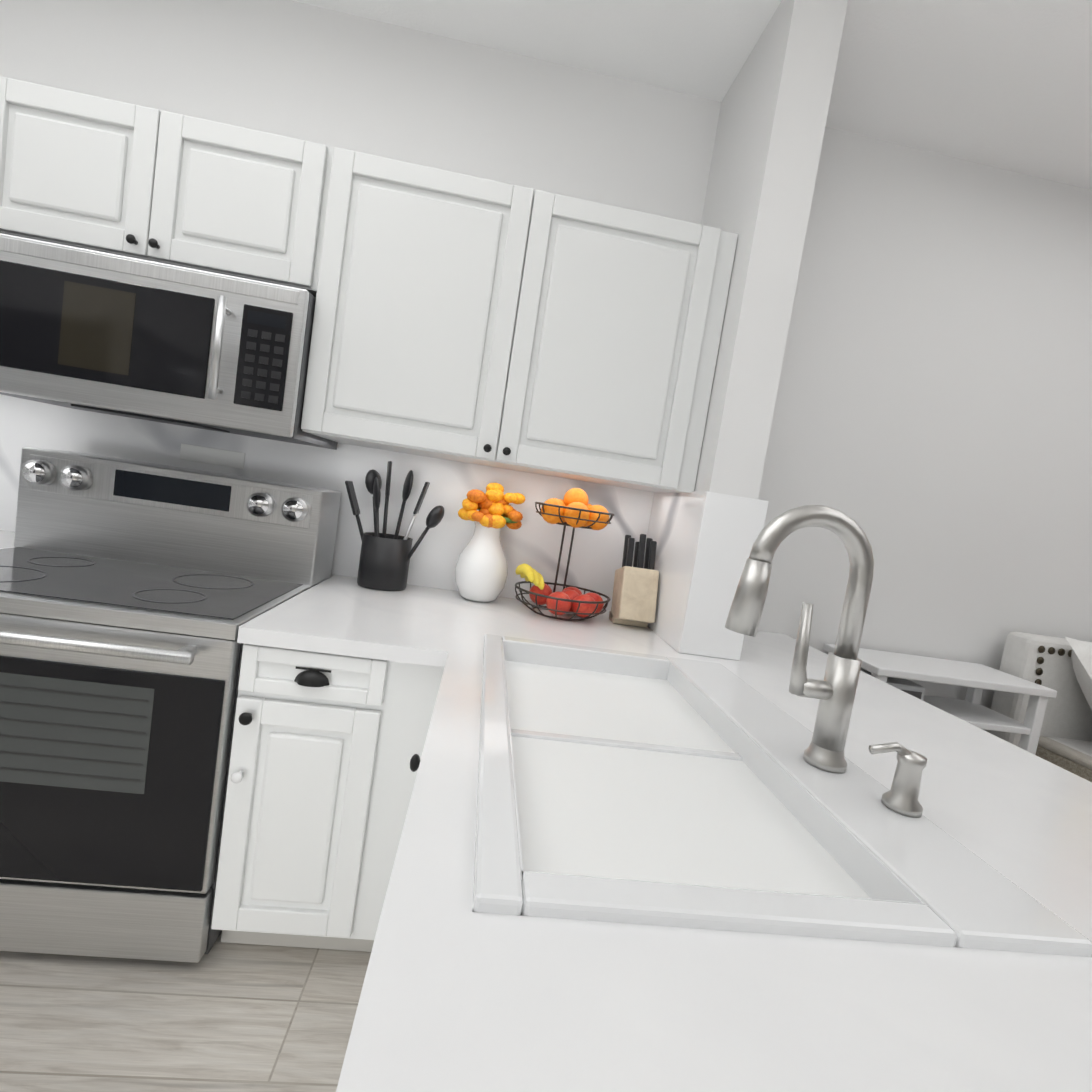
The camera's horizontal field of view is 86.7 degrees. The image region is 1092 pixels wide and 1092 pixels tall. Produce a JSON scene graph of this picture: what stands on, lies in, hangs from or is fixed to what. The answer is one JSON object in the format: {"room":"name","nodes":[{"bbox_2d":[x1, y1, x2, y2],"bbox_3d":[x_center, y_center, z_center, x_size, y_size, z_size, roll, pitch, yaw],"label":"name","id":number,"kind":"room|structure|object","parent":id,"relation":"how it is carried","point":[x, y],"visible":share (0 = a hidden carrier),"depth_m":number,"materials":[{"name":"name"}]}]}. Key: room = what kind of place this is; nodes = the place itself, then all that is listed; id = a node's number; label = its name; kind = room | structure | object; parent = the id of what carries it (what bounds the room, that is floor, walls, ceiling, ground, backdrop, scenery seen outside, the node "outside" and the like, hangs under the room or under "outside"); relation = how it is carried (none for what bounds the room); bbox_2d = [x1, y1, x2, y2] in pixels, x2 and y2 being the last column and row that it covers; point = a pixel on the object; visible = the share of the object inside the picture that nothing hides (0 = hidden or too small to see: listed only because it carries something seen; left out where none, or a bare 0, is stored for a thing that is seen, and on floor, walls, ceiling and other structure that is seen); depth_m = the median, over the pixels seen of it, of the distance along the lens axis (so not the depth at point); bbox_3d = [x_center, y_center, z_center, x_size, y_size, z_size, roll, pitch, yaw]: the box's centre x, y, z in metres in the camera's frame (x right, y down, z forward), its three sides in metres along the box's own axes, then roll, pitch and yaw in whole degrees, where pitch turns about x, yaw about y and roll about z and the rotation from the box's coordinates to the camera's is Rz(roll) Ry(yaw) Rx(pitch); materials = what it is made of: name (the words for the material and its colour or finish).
{"room":"kitchen","nodes":[
{"label":"kitchen","id":0,"kind":"room"},
{"bbox_2d":[0,528,14,547],"bbox_3d":[-1.935,0.006,1.706,0.440,0.040,0.881,8,5,-6],"label":"countertop","id":1,"kind":"structure","parent":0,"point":[7,537],"depth_m":2.01,"materials":[{"name":"white stone"}]},
{"bbox_2d":[0,932,370,1091],"bbox_3d":[-1.106,1.310,-1.083,4.065,0.100,7.060,8,5,-6],"label":"floor","id":2,"kind":"structure","parent":0,"point":[220,1016],"depth_m":1.34,"materials":[{"name":"brown wood"}]},
{"bbox_2d":[0,447,340,962],"bbox_3d":[-1.287,0.377,1.744,0.940,1.237,0.907,8,5,-6],"label":"range","id":3,"kind":"object","parent":2,"relation":"on","point":[134,595],"visible":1,"depth_m":1.42,"materials":[{"name":"grey metal"}]},
{"bbox_2d":[211,644,439,950],"bbox_3d":[-0.594,0.657,1.904,0.527,0.869,0.868,8,5,-6],"label":"base cabinet","id":4,"kind":"object","parent":2,"relation":"on","point":[323,749],"depth_m":1.47,"materials":[{"name":"white wood"}]},
{"bbox_2d":[237,572,460,667],"bbox_3d":[-0.538,0.208,1.861,0.504,0.040,0.881,8,5,-6],"label":"countertop","id":5,"kind":"structure","parent":4,"relation":"on","point":[337,616],"depth_m":1.58,"materials":[{"name":"white stone"}]},
{"bbox_2d":[345,461,444,590],"bbox_3d":[-0.568,-0.077,2.148,0.364,0.464,0.180,8,5,-6],"label":"utensil holder","id":6,"kind":"object","parent":5,"relation":"on","point":[384,561],"visible":1,"depth_m":2.10,"materials":[{"name":"black plastic"}]},
{"bbox_2d":[336,596,1091,1091],"bbox_3d":[0.498,0.440,0.836,1.378,0.056,3.154,8,5,-6],"label":"countertop","id":7,"kind":"structure","parent":4,"relation":"on","point":[466,988],"depth_m":0.55,"materials":[{"name":"white stone"}]},
{"bbox_2d":[455,483,524,601],"bbox_3d":[-0.222,-0.017,2.177,0.243,0.447,0.200,8,5,-6],"label":"vase","id":8,"kind":"object","parent":7,"relation":"on","point":[481,571],"visible":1,"depth_m":2.12,"materials":[{"name":"white ceramic"}]},
{"bbox_2d":[515,488,614,620],"bbox_3d":[0.083,0.020,2.129,0.361,0.471,0.358,8,5,-6],"label":"fruit basket","id":9,"kind":"object","parent":7,"relation":"on","point":[573,508],"visible":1,"depth_m":2.06,"materials":[{"name":"grey metal"}]},
{"bbox_2d":[609,534,658,626],"bbox_3d":[0.335,0.125,2.136,0.132,0.341,0.179,8,5,-6],"label":"knife block","id":10,"kind":"object","parent":7,"relation":"on","point":[634,596],"visible":1,"depth_m":2.08,"materials":[{"name":"brown wood"}]},
{"bbox_2d":[504,636,935,939],"bbox_3d":[0.148,0.438,1.141,0.504,0.198,0.995,8,5,-6],"label":"sink","id":11,"kind":"object","parent":7,"relation":"in","point":[642,798],"depth_m":0.89,"materials":[{"name":"white ceramic"}]},
{"bbox_2d":[716,499,943,819],"bbox_3d":[0.469,0.164,0.959,0.301,0.458,0.204,8,5,-6],"label":"faucet","id":12,"kind":"object","parent":7,"relation":"on","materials":[{"name":"silver metal"}]},
{"bbox_2d":[360,664,443,951],"bbox_3d":[0.089,0.830,1.049,0.724,0.869,0.855,8,5,-6],"label":"base cabinet","id":13,"kind":"object","parent":2,"relation":"on","point":[379,891],"depth_m":1.52,"materials":[{"name":"white wood"}]},
{"bbox_2d":[0,0,1091,730],"bbox_3d":[1.260,-0.160,2.509,9.085,2.945,0.120,8,5,-6],"label":"wall","id":14,"kind":"structure","parent":0,"point":[930,432],"depth_m":2.38,"materials":[{"name":"white paint"}]},
{"bbox_2d":[0,76,185,264],"bbox_3d":[-1.345,-1.090,1.868,0.526,0.413,0.468,8,5,-6],"label":"upper cabinet","id":15,"kind":"object","parent":14,"relation":"attached to","point":[79,170],"depth_m":1.64,"materials":[{"name":"white wood"}]},
{"bbox_2d":[0,233,337,449],"bbox_3d":[-1.200,-0.613,1.856,0.935,0.431,0.576,8,5,-6],"label":"microwave","id":16,"kind":"object","parent":15,"relation":"attached to","point":[103,332],"visible":1,"depth_m":1.63,"materials":[{"name":"grey metal"}]},
{"bbox_2d":[172,116,335,291],"bbox_3d":[-0.944,-1.032,1.912,0.545,0.413,0.468,8,5,-6],"label":"upper cabinet","id":17,"kind":"object","parent":14,"relation":"attached to","point":[251,204],"depth_m":1.69,"materials":[{"name":"white wood"}]},
{"bbox_2d":[0,76,656,614],"bbox_3d":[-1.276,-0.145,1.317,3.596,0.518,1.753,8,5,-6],"label":"backsplash","id":18,"kind":"structure","parent":14,"relation":"attached to","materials":[{"name":"white"}]},
{"bbox_2d":[301,147,559,471],"bbox_3d":[-0.382,-0.738,1.995,0.662,0.836,0.468,8,5,-6],"label":"upper cabinet","id":19,"kind":"object","parent":14,"relation":"attached to","point":[429,304],"depth_m":1.77,"materials":[{"name":"white wood"}]},
{"bbox_2d":[512,195,737,499],"bbox_3d":[0.174,-0.658,2.056,0.725,0.836,0.468,8,5,-6],"label":"upper cabinet","id":20,"kind":"object","parent":14,"relation":"attached to","point":[635,301],"depth_m":1.83,"materials":[{"name":"white wood"}]},
{"bbox_2d":[292,0,1091,189],"bbox_3d":[1.822,-1.334,-1.050,9.085,0.100,7.060,8,5,-6],"label":"ceiling","id":21,"kind":"structure","parent":0,"point":[1005,84],"depth_m":2.00,"materials":[{"name":"white paint"}]},
{"bbox_2d":[694,0,847,498],"bbox_3d":[0.564,-0.232,2.084,0.160,2.945,0.575,8,5,-6],"label":"wall","id":22,"kind":"structure","parent":0,"point":[773,113],"depth_m":1.77,"materials":[{"name":"white paint"}]},
{"bbox_3d":[3.363,1.954,-0.589,5.020,0.100,7.060,8,5,-6],"label":"floor","id":23,"kind":"structure","parent":0,"visible":0},
{"bbox_2d":[824,643,1056,754],"bbox_3d":[1.497,0.925,2.367,0.740,0.899,0.350,8,5,-6],"label":"side table","id":24,"kind":"object","parent":23,"relation":"on","point":[897,670],"visible":0.42,"depth_m":2.23,"materials":[{"name":"white paint"}]},
{"bbox_2d":[986,632,1091,781],"bbox_3d":[3.189,1.098,1.946,2.467,1.134,1.521,8,5,-6],"label":"sofa","id":25,"kind":"object","parent":23,"relation":"on","point":[1062,667],"visible":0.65,"depth_m":2.39,"materials":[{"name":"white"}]}
]}

